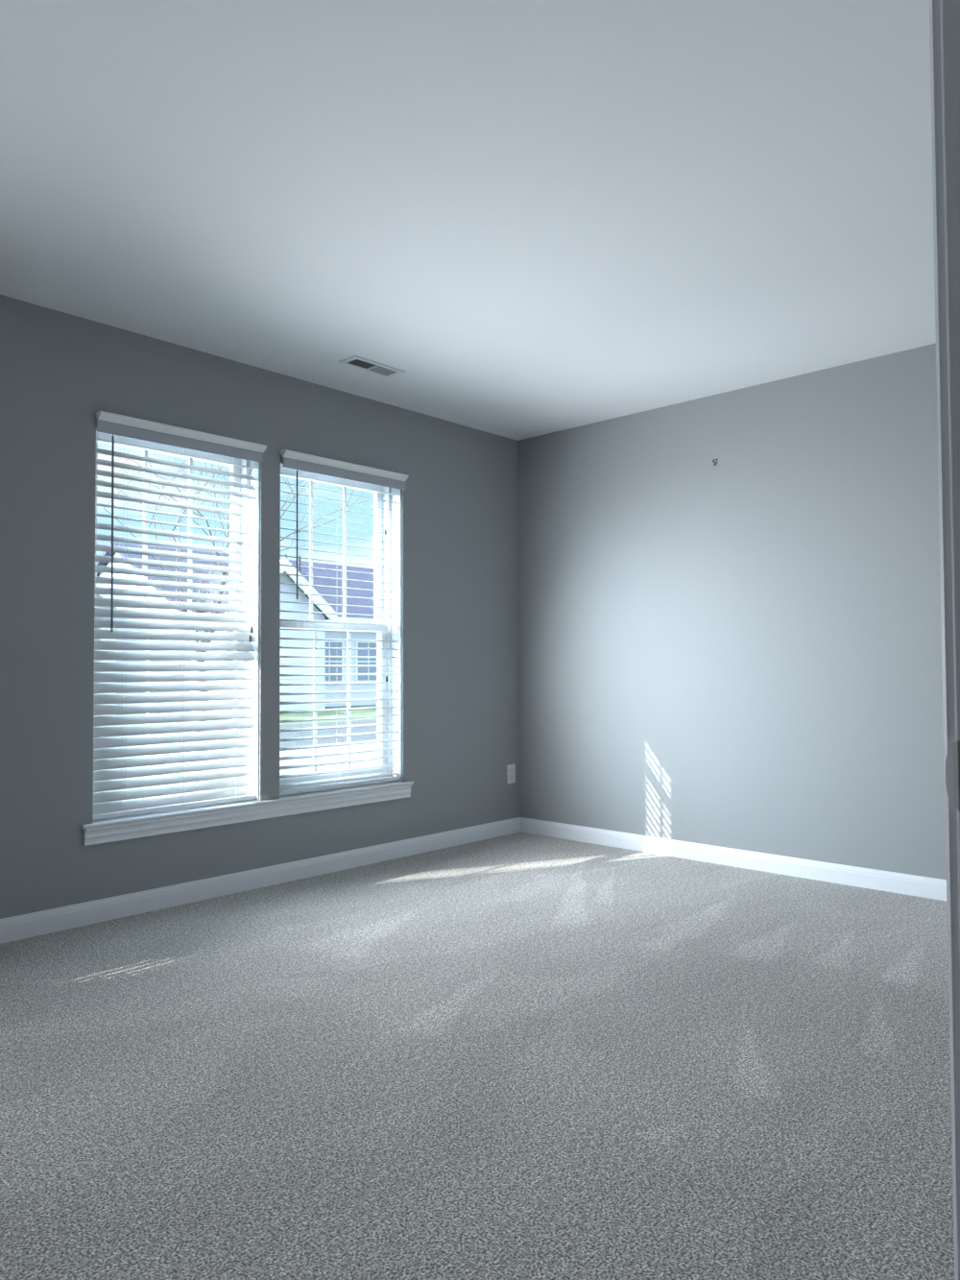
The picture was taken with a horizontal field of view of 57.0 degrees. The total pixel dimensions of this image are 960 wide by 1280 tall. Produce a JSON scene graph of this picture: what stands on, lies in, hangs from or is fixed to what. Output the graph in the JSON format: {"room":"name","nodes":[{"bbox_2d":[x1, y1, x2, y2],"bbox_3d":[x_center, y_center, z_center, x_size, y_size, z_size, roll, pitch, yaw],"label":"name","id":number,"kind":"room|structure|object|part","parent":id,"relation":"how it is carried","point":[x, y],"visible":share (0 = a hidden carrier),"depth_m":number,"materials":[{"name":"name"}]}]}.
{"room":"empty bedroom","nodes":[
{"label":"empty bedroom","id":0,"kind":"room"},
{"bbox_2d":[0,294,520,918],"bbox_3d":[-2.156,-0.095,3.112,0.220,2.440,7.240,-2,-2,43],"label":"wall","id":1,"kind":"structure","parent":0,"point":[460,641],"depth_m":4.03,"materials":[{"name":"grey paint"}]},
{"bbox_2d":[92,430,260,821],"bbox_3d":[-1.366,-0.078,3.935,0.163,1.678,0.782,-2,-2,43],"label":"window","id":2,"kind":"structure","parent":1,"relation":"in","point":[255,472],"depth_m":4.17,"materials":[{"name":"white plastic"}]},
{"bbox_3d":[-1.408,-0.475,3.984,0.032,0.811,0.726,-2,-2,43],"label":"sash","id":3,"kind":"part","parent":2,"relation":"part of","materials":[{"name":"white plastic"}]},
{"bbox_3d":[-1.378,0.310,3.936,0.032,0.833,0.726,-2,-2,43],"label":"sash","id":4,"kind":"part","parent":2,"relation":"part of","materials":[{"name":"white plastic"}]},
{"bbox_2d":[93,410,266,820],"bbox_3d":[-1.307,-0.092,3.882,0.121,1.659,0.784,-2,-2,43],"label":"window blind","id":5,"kind":"object","parent":2,"relation":"attached to","point":[107,804],"visible":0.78,"depth_m":3.86,"materials":[{"name":"white plastic"}]},
{"bbox_3d":[-1.505,-0.068,3.717,0.054,1.584,0.017,-2,-2,43],"label":"ladder cord","id":6,"kind":"part","parent":5,"relation":"part of","materials":[{"name":"white fabric"}]},
{"bbox_3d":[-1.329,0.728,3.879,0.050,0.018,0.762,-2,-2,43],"label":"rail","id":7,"kind":"part","parent":5,"relation":"part of","materials":[{"name":"white plastic"}]},
{"bbox_3d":[-1.329,-0.063,3.906,0.054,1.584,0.017,-2,-2,43],"label":"ladder cord","id":8,"kind":"part","parent":5,"relation":"part of","materials":[{"name":"white fabric"}]},
{"bbox_3d":[-1.283,-0.906,3.881,0.046,0.032,0.784,-2,-2,43],"label":"valance crown","id":9,"kind":"part","parent":5,"relation":"part of","materials":[{"name":"white plastic"}]},
{"bbox_3d":[-1.145,-0.058,4.103,0.054,1.584,0.017,-2,-2,43],"label":"ladder cord","id":10,"kind":"part","parent":5,"relation":"part of","materials":[{"name":"white fabric"}]},
{"bbox_3d":[-1.069,-0.452,4.147,0.002,0.785,0.003,0,-2,-2],"label":"lift cord","id":11,"kind":"part","parent":5,"relation":"part of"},
{"bbox_3d":[-1.393,-0.077,3.960,0.090,1.678,0.782,-2,-2,43],"label":"frame","id":12,"kind":"part","parent":2,"relation":"part of","materials":[{"name":"white plastic"}]},
{"bbox_2d":[81,780,413,845],"bbox_3d":[-1.006,0.795,4.197,0.112,0.085,1.780,-2,-2,43],"label":"window sill","id":13,"kind":"structure","parent":1,"relation":"attached to","point":[134,826],"depth_m":4.01,"materials":[{"name":"white paint"}]},
{"bbox_2d":[0,817,520,943],"bbox_3d":[-2.065,1.077,2.996,0.014,0.088,6.800,-2,-2,43],"label":"baseboard","id":14,"kind":"structure","parent":1,"relation":"attached to","point":[43,922],"depth_m":3.99,"materials":[{"name":"white paint"}]},
{"bbox_2d":[279,465,401,790],"bbox_3d":[-0.758,-0.061,4.587,0.163,1.678,0.790,-2,-2,43],"label":"window","id":15,"kind":"structure","parent":1,"relation":"in","point":[378,495],"depth_m":4.83,"materials":[{"name":"white plastic"}]},
{"bbox_3d":[-0.799,-0.458,4.636,0.032,0.811,0.734,-2,-2,43],"label":"sash","id":16,"kind":"part","parent":15,"relation":"part of","materials":[{"name":"white plastic"}]},
{"bbox_3d":[-0.770,0.327,4.588,0.032,0.833,0.734,-2,-2,43],"label":"sash","id":17,"kind":"part","parent":15,"relation":"part of","materials":[{"name":"white glass"}]},
{"bbox_2d":[279,449,409,796],"bbox_3d":[-0.695,-0.075,4.537,0.121,1.659,0.802,-2,-2,43],"label":"window blind","id":18,"kind":"object","parent":15,"relation":"attached to","point":[290,459],"visible":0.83,"depth_m":4.51,"materials":[{"name":"white plastic"}]},
{"bbox_3d":[-0.899,-0.051,4.367,0.054,1.584,0.017,-2,-2,43],"label":"ladder cord","id":19,"kind":"part","parent":18,"relation":"part of","materials":[{"name":"white fabric"}]},
{"bbox_3d":[-0.720,0.745,4.531,0.050,0.018,0.770,-2,-2,43],"label":"rail","id":20,"kind":"part","parent":18,"relation":"part of","materials":[{"name":"white plastic"}]},
{"bbox_3d":[-0.675,-0.889,4.533,0.046,0.032,0.792,-2,-2,43],"label":"valance crown","id":21,"kind":"part","parent":18,"relation":"part of","materials":[{"name":"white plastic"}]},
{"bbox_3d":[-0.535,-0.041,4.757,0.054,1.584,0.017,-2,-2,43],"label":"ladder cord","id":22,"kind":"part","parent":18,"relation":"part of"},
{"bbox_2d":[507,764,515,783],"bbox_3d":[0.193,0.822,5.433,0.009,0.117,0.072,-2,-2,43],"label":"wall outlet","id":23,"kind":"object","parent":1,"relation":"attached to","point":[511,768],"visible":1,"depth_m":5.43,"materials":[{"name":"white plastic"}]},
{"bbox_2d":[0,0,936,440],"bbox_3d":[-0.289,-1.475,1.407,5.340,0.200,7.240,-2,-2,43],"label":"ceiling","id":24,"kind":"structure","parent":0,"point":[547,216],"depth_m":2.60,"materials":[{"name":"white paint"}]},
{"bbox_2d":[338,355,405,377],"bbox_3d":[-0.509,-1.287,4.173,0.124,0.008,0.304,-2,-2,43],"label":"ceiling vent","id":25,"kind":"object","parent":24,"relation":"in","point":[364,364],"visible":1,"depth_m":4.16,"materials":[{"name":"white metal"}]},
{"bbox_2d":[0,831,954,1279],"bbox_3d":[-0.278,1.188,1.327,5.340,0.250,7.240,-2,-2,43],"label":"floor","id":26,"kind":"structure","parent":0,"point":[519,1055],"depth_m":2.17,"materials":[{"name":"grey carpet"}]},
{"bbox_2d":[517,343,946,879],"bbox_3d":[2.190,-0.092,3.859,5.120,2.440,0.220,-2,-2,43],"label":"wall","id":27,"kind":"structure","parent":0,"point":[743,651],"depth_m":4.48,"materials":[{"name":"grey paint"}]},
{"bbox_2d":[520,817,946,900],"bbox_3d":[1.476,1.102,4.334,3.371,0.088,0.014,-2,-2,43],"label":"baseboard","id":28,"kind":"structure","parent":27,"relation":"attached to","point":[854,876],"depth_m":4.43,"materials":[{"name":"white paint"}]},
{"bbox_3d":[0.432,-0.179,0.700,0.115,2.440,6.800,-2,-2,43],"label":"wall","id":29,"kind":"structure","parent":0,"visible":0},
{"bbox_2d":[928,0,959,1279],"bbox_3d":[0.154,-0.012,0.408,0.132,2.090,0.942,-2,-2,43],"label":"door","id":30,"kind":"structure","parent":29,"relation":"in","point":[944,14],"depth_m":0.75,"materials":[{"name":"white paint"}]},
{"bbox_3d":[0.396,0.113,0.741,0.011,0.059,0.004,-2,-2,43],"label":"strike plate","id":31,"kind":"part","parent":30,"relation":"part of","materials":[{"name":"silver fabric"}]},
{"bbox_3d":[0.409,0.113,0.727,0.028,0.057,0.002,-2,-2,43],"label":"plate","id":32,"kind":"part","parent":30,"relation":"part of","materials":[{"name":"grey metal"}]},
{"label":"outside","id":33,"kind":"structure","parent":0,"visible":0},
{"bbox_2d":[98,704,376,792],"bbox_3d":[-33.495,3.550,57.406,119.760,0.300,150.000,-2,-2,43],"label":"lawn","id":34,"kind":"structure","parent":33,"point":[337,713],"depth_m":27.74,"materials":[{"name":"green plant"}]},
{"bbox_2d":[96,582,130,716],"bbox_3d":[-19.212,-0.640,27.511,12.400,6.250,12.200,-2,-2,43],"label":"house","id":35,"kind":"structure","parent":34,"relation":"on","point":[98,584],"depth_m":27.19,"materials":[{"name":"beige"}]},
{"bbox_2d":[97,445,370,781],"bbox_3d":[-2.655,-0.826,11.021,4.647,5.488,5.246,-1,-2,12],"label":"bare tree","id":36,"kind":"object","parent":34,"relation":"on","point":[216,505],"visible":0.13,"depth_m":11.38,"materials":[{"name":"grey plant"}]},
{"bbox_2d":[96,541,376,712],"bbox_3d":[-8.051,-0.396,38.088,12.300,6.300,15.300,-2,-2,43],"label":"house","id":37,"kind":"structure","parent":34,"relation":"on","point":[292,597],"depth_m":32.91,"materials":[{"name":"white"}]},
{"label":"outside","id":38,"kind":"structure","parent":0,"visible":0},
{"bbox_2d":[98,719,376,759],"bbox_3d":[0.970,2.270,25.299,6.000,0.020,150.000,-2,-2,43],"label":"street","id":39,"kind":"structure","parent":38,"point":[300,734],"depth_m":19.95,"materials":[{"name":"grey asphalt"}]},
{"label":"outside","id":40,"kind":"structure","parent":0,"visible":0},
{"bbox_2d":[211,743,376,773],"bbox_3d":[-0.307,1.909,13.302,8.500,0.030,4.300,-2,-2,43],"label":"sidewalk","id":41,"kind":"structure","parent":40,"point":[289,753],"depth_m":14.52,"materials":[{"name":"grey concrete"}]}
]}

